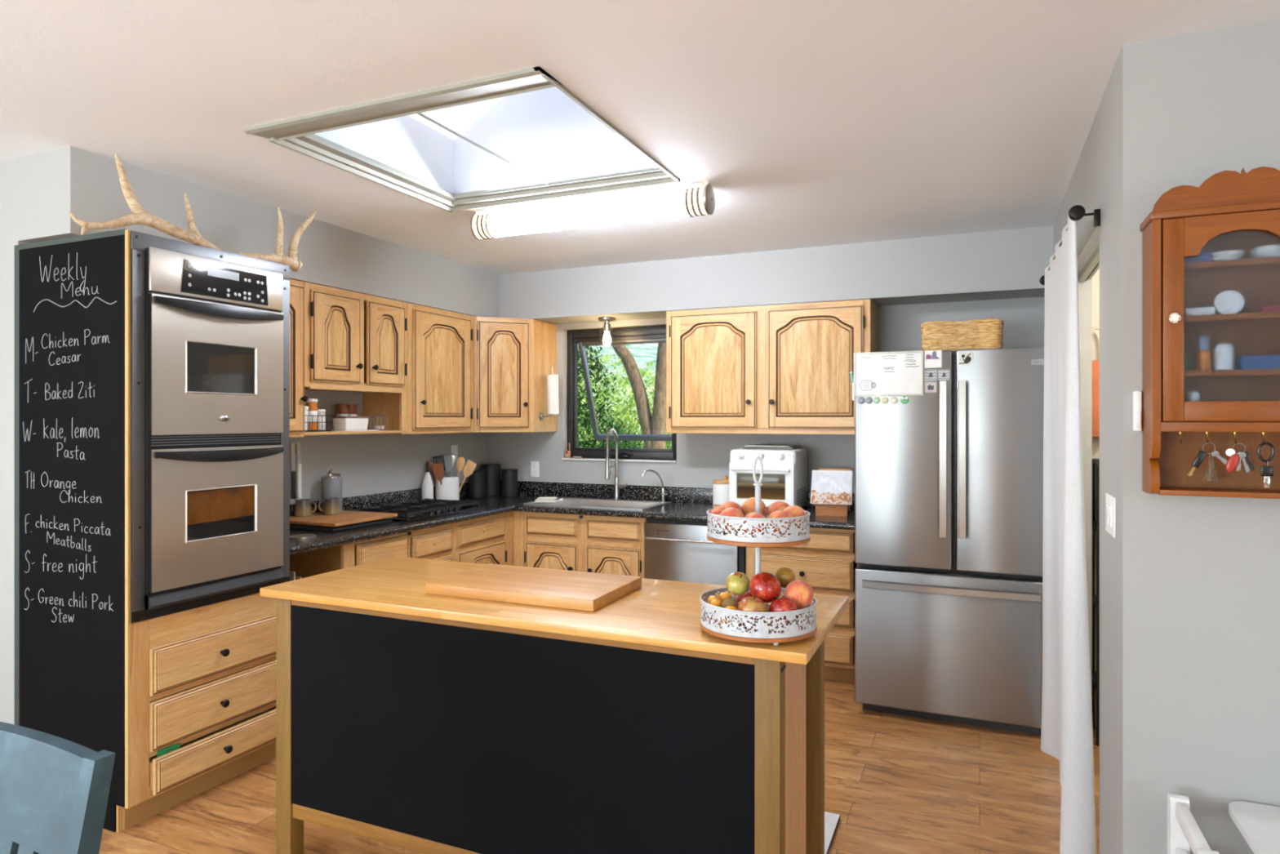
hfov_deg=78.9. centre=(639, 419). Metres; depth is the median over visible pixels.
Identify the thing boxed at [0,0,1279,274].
ceiling
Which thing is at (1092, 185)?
wall
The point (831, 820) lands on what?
floor mat
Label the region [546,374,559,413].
paper towel roll
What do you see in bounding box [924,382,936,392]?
print
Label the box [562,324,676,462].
window
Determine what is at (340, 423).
bowl
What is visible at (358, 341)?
upper cabinet
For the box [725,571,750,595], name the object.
apple
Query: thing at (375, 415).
cup
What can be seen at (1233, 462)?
bunch
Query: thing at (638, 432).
shrub
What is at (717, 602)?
kumquat
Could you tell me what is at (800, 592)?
peach
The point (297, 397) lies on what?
upper cabinet
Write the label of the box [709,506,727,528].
peach
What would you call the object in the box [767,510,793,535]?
peach
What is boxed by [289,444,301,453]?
rack
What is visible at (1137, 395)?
sensor
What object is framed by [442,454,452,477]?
turner
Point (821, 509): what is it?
cookbook stand
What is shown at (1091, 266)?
trim
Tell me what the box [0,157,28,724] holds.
wall
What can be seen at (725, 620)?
kumquat
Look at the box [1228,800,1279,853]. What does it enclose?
table
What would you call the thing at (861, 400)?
magnet
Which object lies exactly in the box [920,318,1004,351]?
wicker basket
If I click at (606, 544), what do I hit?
base cabinet
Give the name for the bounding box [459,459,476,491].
wooden spatula
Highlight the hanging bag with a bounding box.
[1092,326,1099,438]
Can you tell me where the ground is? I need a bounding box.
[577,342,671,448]
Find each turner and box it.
[432,454,445,471]
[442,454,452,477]
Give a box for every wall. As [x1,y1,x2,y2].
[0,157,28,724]
[289,298,487,503]
[487,297,1044,493]
[1053,61,1116,853]
[1092,268,1099,725]
[1116,17,1279,853]
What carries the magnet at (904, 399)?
attached to the refrigerator
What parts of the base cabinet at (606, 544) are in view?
door, drawer, drawer, door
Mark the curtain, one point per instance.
(1066, 728)
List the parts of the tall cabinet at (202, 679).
chalkboard panel, frame, drawer, drawer, drawer, knob, knob, knob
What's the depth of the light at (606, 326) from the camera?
5.38 m
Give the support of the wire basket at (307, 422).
on the upper cabinet at (358, 341)
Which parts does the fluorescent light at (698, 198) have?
plate, plate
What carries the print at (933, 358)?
attached to the refrigerator
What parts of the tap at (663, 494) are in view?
spout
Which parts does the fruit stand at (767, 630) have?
ring handle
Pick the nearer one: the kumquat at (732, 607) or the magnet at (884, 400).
the kumquat at (732, 607)
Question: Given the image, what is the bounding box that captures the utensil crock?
[435,475,459,500]
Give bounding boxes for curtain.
[1040,215,1096,853]
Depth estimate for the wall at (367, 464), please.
4.81 m
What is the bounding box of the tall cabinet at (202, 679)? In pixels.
[13,228,276,831]
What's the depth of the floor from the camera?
3.03 m
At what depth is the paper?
3.86 m
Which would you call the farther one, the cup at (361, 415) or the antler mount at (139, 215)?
the cup at (361, 415)
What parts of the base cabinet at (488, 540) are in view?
drawer, frame, drawer, drawer, drawer, door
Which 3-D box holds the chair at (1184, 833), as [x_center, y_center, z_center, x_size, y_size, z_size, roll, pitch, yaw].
[1.447,1.230,1.829,0.291,0.521,0.320,0,0,24]
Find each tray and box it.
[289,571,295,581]
[331,430,377,431]
[700,608,817,643]
[706,528,809,546]
[744,444,796,447]
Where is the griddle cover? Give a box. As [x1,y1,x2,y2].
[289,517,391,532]
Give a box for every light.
[470,182,715,239]
[598,316,615,347]
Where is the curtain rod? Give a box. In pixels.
[1039,204,1100,285]
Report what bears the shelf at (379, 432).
attached to the upper cabinet at (358, 341)
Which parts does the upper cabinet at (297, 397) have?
knob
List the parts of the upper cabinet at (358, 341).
door, knob, knob, door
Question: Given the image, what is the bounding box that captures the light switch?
[1105,493,1115,537]
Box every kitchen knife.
[290,443,295,498]
[296,442,301,497]
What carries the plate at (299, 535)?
on the countertop
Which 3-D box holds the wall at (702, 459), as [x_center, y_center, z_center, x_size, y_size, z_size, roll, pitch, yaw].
[0.607,0.230,5.278,3.831,2.520,0.120,0,0,24]
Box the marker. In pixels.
[849,371,853,382]
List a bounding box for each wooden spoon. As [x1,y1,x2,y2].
[425,460,435,485]
[456,456,465,476]
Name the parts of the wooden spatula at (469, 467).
handle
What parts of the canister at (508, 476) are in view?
lid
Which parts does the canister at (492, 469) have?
lid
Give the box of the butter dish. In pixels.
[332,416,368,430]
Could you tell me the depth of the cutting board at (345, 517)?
4.14 m
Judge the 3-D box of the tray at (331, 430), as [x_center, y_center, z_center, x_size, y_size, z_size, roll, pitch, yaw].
[-1.604,0.064,4.376,0.110,0.004,0.260,0,0,24]
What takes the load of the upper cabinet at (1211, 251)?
attached to the wall at (1198, 577)
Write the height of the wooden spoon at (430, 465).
0.280 m
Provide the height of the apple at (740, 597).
0.062 m
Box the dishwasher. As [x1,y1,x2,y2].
[644,518,746,585]
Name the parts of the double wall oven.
control panel, display glass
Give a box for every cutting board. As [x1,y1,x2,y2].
[289,510,397,526]
[425,563,641,611]
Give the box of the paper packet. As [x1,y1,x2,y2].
[156,742,180,757]
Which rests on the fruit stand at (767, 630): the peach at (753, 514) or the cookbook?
the peach at (753, 514)
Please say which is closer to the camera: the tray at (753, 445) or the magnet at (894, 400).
the magnet at (894, 400)
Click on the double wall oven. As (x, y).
(211, 326)
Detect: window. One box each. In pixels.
[244,66,680,212]
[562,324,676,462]
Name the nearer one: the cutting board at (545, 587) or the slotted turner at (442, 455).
the cutting board at (545, 587)
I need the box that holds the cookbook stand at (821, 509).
[813,468,850,516]
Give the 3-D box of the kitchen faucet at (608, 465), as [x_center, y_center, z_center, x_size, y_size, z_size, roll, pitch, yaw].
[-0.194,0.313,5.412,0.187,0.498,0.126,0,0,-40]
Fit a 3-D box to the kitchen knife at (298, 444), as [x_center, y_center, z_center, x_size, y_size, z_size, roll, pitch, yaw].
[-1.879,0.282,4.295,0.012,0.305,0.028,0,0,24]
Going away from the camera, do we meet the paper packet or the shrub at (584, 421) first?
the paper packet
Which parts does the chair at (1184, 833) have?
post, rail, rail, post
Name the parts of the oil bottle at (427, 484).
spout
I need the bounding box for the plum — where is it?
[774,567,795,587]
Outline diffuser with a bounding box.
[488,191,688,237]
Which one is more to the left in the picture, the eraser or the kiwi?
the kiwi
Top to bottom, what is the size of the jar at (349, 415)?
0.095 m
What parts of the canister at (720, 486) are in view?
lid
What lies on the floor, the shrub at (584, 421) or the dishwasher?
the dishwasher
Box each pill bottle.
[304,406,308,430]
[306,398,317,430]
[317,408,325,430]
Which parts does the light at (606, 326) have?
bulb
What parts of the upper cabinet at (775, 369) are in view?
door, knob, knob, door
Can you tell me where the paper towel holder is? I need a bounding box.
[538,366,557,420]
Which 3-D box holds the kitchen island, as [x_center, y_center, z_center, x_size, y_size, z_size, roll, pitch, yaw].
[-0.300,1.025,2.523,1.812,0.930,0.661,0,0,24]
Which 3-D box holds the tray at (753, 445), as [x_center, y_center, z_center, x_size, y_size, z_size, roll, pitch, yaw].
[0.820,0.167,4.868,0.280,0.010,0.220,0,0,24]
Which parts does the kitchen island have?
leg, rail, panel, leg, panel, leg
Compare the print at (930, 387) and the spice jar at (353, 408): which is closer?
the print at (930, 387)
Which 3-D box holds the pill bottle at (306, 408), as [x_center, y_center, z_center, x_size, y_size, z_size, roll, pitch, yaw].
[-1.747,-0.004,4.035,0.054,0.125,0.053,0,0,24]
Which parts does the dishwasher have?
handle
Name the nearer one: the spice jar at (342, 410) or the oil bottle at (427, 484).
the spice jar at (342, 410)
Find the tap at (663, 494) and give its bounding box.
[642,469,668,501]
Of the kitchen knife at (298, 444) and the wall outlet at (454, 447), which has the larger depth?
the wall outlet at (454, 447)
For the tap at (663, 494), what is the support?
on the countertop
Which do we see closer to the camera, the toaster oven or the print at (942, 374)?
the print at (942, 374)
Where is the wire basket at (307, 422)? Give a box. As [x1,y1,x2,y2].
[304,414,332,431]
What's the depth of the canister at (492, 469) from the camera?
5.78 m
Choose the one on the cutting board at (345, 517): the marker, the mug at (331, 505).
the mug at (331, 505)
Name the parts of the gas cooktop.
burner, cooktop plate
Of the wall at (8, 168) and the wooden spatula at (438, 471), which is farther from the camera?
the wooden spatula at (438, 471)
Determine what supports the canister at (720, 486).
on the countertop
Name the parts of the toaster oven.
knob, handle, knob, oven door, knob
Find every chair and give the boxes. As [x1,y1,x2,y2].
[0,721,115,853]
[1167,792,1219,853]
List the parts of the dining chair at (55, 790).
post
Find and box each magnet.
[857,396,865,404]
[865,396,872,404]
[872,396,879,404]
[880,396,888,404]
[890,396,897,404]
[900,395,909,404]
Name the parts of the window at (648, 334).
sill, crank handle, sash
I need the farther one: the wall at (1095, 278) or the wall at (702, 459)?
the wall at (702, 459)
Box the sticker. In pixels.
[957,351,973,365]
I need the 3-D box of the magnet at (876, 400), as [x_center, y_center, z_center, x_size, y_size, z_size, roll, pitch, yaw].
[1.181,-0.094,3.887,0.035,0.035,0.008,0,0,24]
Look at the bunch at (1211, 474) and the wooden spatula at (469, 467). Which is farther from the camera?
the wooden spatula at (469, 467)
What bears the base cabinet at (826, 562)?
on the floor
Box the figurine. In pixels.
[564,443,570,457]
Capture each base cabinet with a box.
[289,511,513,577]
[513,511,645,577]
[746,527,857,683]
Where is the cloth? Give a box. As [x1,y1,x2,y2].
[534,496,558,502]
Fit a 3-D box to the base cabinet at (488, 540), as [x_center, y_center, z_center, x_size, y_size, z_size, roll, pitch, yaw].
[-1.474,1.051,4.447,0.641,0.878,1.903,0,0,24]
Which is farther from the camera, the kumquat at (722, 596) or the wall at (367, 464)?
the wall at (367, 464)
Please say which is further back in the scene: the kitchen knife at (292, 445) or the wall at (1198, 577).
the kitchen knife at (292, 445)
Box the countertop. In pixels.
[289,480,854,555]
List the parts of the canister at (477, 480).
lid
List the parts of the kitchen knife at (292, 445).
blade, handle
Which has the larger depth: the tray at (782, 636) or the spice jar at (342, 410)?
the spice jar at (342, 410)
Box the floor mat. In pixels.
[824,811,839,853]
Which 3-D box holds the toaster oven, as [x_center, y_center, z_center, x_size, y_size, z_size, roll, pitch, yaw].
[0.798,0.366,4.842,0.411,0.408,0.426,0,0,24]
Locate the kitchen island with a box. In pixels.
[259,555,848,853]
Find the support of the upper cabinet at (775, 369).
attached to the wall at (702, 459)
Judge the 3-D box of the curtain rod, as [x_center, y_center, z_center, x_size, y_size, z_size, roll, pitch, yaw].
[1.684,-0.657,3.084,0.100,0.055,1.348,0,0,24]
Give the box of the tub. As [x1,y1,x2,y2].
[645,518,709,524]
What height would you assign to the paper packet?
0.088 m
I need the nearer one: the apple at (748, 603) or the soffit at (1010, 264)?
the apple at (748, 603)
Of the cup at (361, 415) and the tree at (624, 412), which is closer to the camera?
the cup at (361, 415)
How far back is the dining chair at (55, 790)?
1.26 m
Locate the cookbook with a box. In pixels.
[810,470,852,504]
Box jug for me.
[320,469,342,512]
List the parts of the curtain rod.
rod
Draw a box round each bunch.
[1187,442,1226,482]
[1225,442,1254,472]
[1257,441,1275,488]
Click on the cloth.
(541, 499)
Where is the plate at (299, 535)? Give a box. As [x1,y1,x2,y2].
[289,533,316,538]
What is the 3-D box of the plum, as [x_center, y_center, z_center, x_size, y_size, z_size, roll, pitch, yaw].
[0.383,0.418,2.053,0.054,0.054,0.054,0,0,8]
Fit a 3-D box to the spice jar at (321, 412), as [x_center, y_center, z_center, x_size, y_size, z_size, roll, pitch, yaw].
[-1.700,0.003,4.144,0.050,0.110,0.049,0,0,24]
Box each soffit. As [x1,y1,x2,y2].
[17,146,498,317]
[498,226,1053,324]
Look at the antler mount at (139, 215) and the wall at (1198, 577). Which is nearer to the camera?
the wall at (1198, 577)
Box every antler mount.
[68,154,222,250]
[231,207,315,271]
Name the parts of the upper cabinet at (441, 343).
knob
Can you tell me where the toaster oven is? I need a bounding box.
[728,444,807,507]
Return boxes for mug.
[294,498,316,516]
[318,497,340,515]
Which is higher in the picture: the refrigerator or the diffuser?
the diffuser
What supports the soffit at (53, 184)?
attached to the wall at (367, 464)
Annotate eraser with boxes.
[852,382,854,400]
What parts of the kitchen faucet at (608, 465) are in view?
docking arm, lever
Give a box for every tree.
[577,346,671,448]
[611,342,666,448]
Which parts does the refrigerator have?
door, handle, freezer drawer, handle, handle, door, name plate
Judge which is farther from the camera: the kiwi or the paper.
the paper
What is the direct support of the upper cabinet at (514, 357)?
attached to the wall at (367, 464)
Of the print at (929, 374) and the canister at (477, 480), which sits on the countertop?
the canister at (477, 480)
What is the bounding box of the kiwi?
[721,597,738,608]
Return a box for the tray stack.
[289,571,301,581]
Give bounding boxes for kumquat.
[707,595,718,604]
[710,599,722,610]
[717,591,732,601]
[719,619,733,629]
[724,605,737,617]
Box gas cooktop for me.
[348,497,484,521]
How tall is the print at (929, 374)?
0.055 m
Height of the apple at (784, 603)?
0.068 m
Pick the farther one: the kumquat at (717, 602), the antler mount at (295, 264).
the antler mount at (295, 264)
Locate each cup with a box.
[360,415,375,430]
[373,415,386,430]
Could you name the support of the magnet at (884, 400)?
attached to the refrigerator
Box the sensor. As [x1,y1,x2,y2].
[1133,391,1142,431]
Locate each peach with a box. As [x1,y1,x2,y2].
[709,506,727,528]
[718,507,744,533]
[720,501,742,511]
[741,497,765,515]
[743,511,768,537]
[767,501,790,516]
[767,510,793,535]
[783,505,806,528]
[784,579,813,608]
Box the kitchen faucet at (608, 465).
[604,428,627,499]
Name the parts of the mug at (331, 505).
handle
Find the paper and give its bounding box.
[853,350,923,396]
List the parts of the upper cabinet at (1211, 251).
panel, door, knob, cornice, panel, hook rail, rail, rail, glass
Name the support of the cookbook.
on the cookbook stand at (821, 509)
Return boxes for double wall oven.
[130,230,289,622]
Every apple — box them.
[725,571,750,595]
[736,590,753,602]
[737,594,767,624]
[749,571,781,603]
[768,595,797,623]
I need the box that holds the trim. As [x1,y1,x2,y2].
[1077,244,1099,281]
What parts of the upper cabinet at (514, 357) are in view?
door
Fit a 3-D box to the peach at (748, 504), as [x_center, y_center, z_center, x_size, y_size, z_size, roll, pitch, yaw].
[0.311,0.246,2.133,0.067,0.064,0.067,0,0,11]
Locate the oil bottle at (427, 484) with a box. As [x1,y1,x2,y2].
[422,462,433,499]
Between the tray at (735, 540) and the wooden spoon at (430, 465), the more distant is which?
the wooden spoon at (430, 465)
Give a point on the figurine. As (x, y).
(567, 454)
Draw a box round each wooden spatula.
[431,462,444,484]
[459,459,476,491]
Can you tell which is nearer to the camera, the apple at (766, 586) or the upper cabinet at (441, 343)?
the apple at (766, 586)
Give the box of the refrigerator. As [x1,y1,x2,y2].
[854,346,1044,734]
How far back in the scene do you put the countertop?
4.93 m
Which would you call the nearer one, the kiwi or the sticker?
the kiwi
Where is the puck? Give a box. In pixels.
[373,425,383,429]
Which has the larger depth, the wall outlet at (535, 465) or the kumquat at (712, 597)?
the wall outlet at (535, 465)
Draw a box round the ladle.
[448,453,456,477]
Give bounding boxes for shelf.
[303,430,403,435]
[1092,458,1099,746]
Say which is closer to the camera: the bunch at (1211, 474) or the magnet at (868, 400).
the bunch at (1211, 474)
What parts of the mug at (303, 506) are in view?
handle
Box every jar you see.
[336,404,348,416]
[348,404,357,416]
[348,413,356,416]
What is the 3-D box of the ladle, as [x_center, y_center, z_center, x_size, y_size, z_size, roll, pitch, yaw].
[-1.319,0.398,5.409,0.041,0.322,0.078,0,0,36]
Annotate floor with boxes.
[98,679,1099,853]
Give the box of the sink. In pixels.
[523,496,671,510]
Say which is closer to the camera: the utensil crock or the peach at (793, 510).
the peach at (793, 510)
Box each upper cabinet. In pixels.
[288,279,307,437]
[303,281,407,436]
[407,302,474,434]
[474,315,556,432]
[666,298,877,434]
[1139,166,1279,498]
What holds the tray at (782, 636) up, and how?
on the fruit stand at (767, 630)
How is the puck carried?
in the cup at (375, 415)
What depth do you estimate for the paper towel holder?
5.53 m
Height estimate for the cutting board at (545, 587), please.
0.036 m
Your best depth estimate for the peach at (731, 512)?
1.97 m
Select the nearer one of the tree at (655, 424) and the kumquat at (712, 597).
the kumquat at (712, 597)
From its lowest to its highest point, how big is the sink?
0.208 m
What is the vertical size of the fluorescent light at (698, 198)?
0.133 m
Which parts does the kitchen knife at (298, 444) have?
blade, handle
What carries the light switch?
attached to the wall at (1092, 185)
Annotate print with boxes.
[924,350,942,368]
[924,368,937,380]
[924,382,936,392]
[937,369,949,380]
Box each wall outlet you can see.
[451,444,457,461]
[530,461,539,476]
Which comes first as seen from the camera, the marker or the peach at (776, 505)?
the peach at (776, 505)
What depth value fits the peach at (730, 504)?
2.10 m
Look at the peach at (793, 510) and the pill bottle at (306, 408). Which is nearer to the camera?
the peach at (793, 510)
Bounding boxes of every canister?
[468,470,485,497]
[480,462,500,496]
[501,468,518,496]
[712,475,728,507]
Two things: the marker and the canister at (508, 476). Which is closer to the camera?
the marker
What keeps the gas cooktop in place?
in the countertop
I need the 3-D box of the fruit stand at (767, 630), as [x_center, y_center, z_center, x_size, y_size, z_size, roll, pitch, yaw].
[0.311,0.329,2.050,0.305,0.463,0.305,0,0,24]
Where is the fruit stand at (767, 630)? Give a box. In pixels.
[699,456,817,645]
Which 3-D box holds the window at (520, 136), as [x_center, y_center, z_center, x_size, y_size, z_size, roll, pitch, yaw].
[-0.613,-1.466,3.050,1.407,0.908,1.370,0,0,24]
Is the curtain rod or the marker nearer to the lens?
the curtain rod
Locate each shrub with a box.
[577,345,644,448]
[619,431,671,448]
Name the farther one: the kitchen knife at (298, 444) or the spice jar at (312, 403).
the kitchen knife at (298, 444)
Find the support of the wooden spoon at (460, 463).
in the utensil crock
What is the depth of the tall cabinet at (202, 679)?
2.93 m
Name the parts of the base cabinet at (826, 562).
knob, drawer, drawer, drawer, drawer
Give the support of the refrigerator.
on the floor
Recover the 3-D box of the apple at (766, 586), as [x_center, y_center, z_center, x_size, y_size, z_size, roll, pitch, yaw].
[0.322,0.432,2.001,0.081,0.076,0.080,0,0,-17]

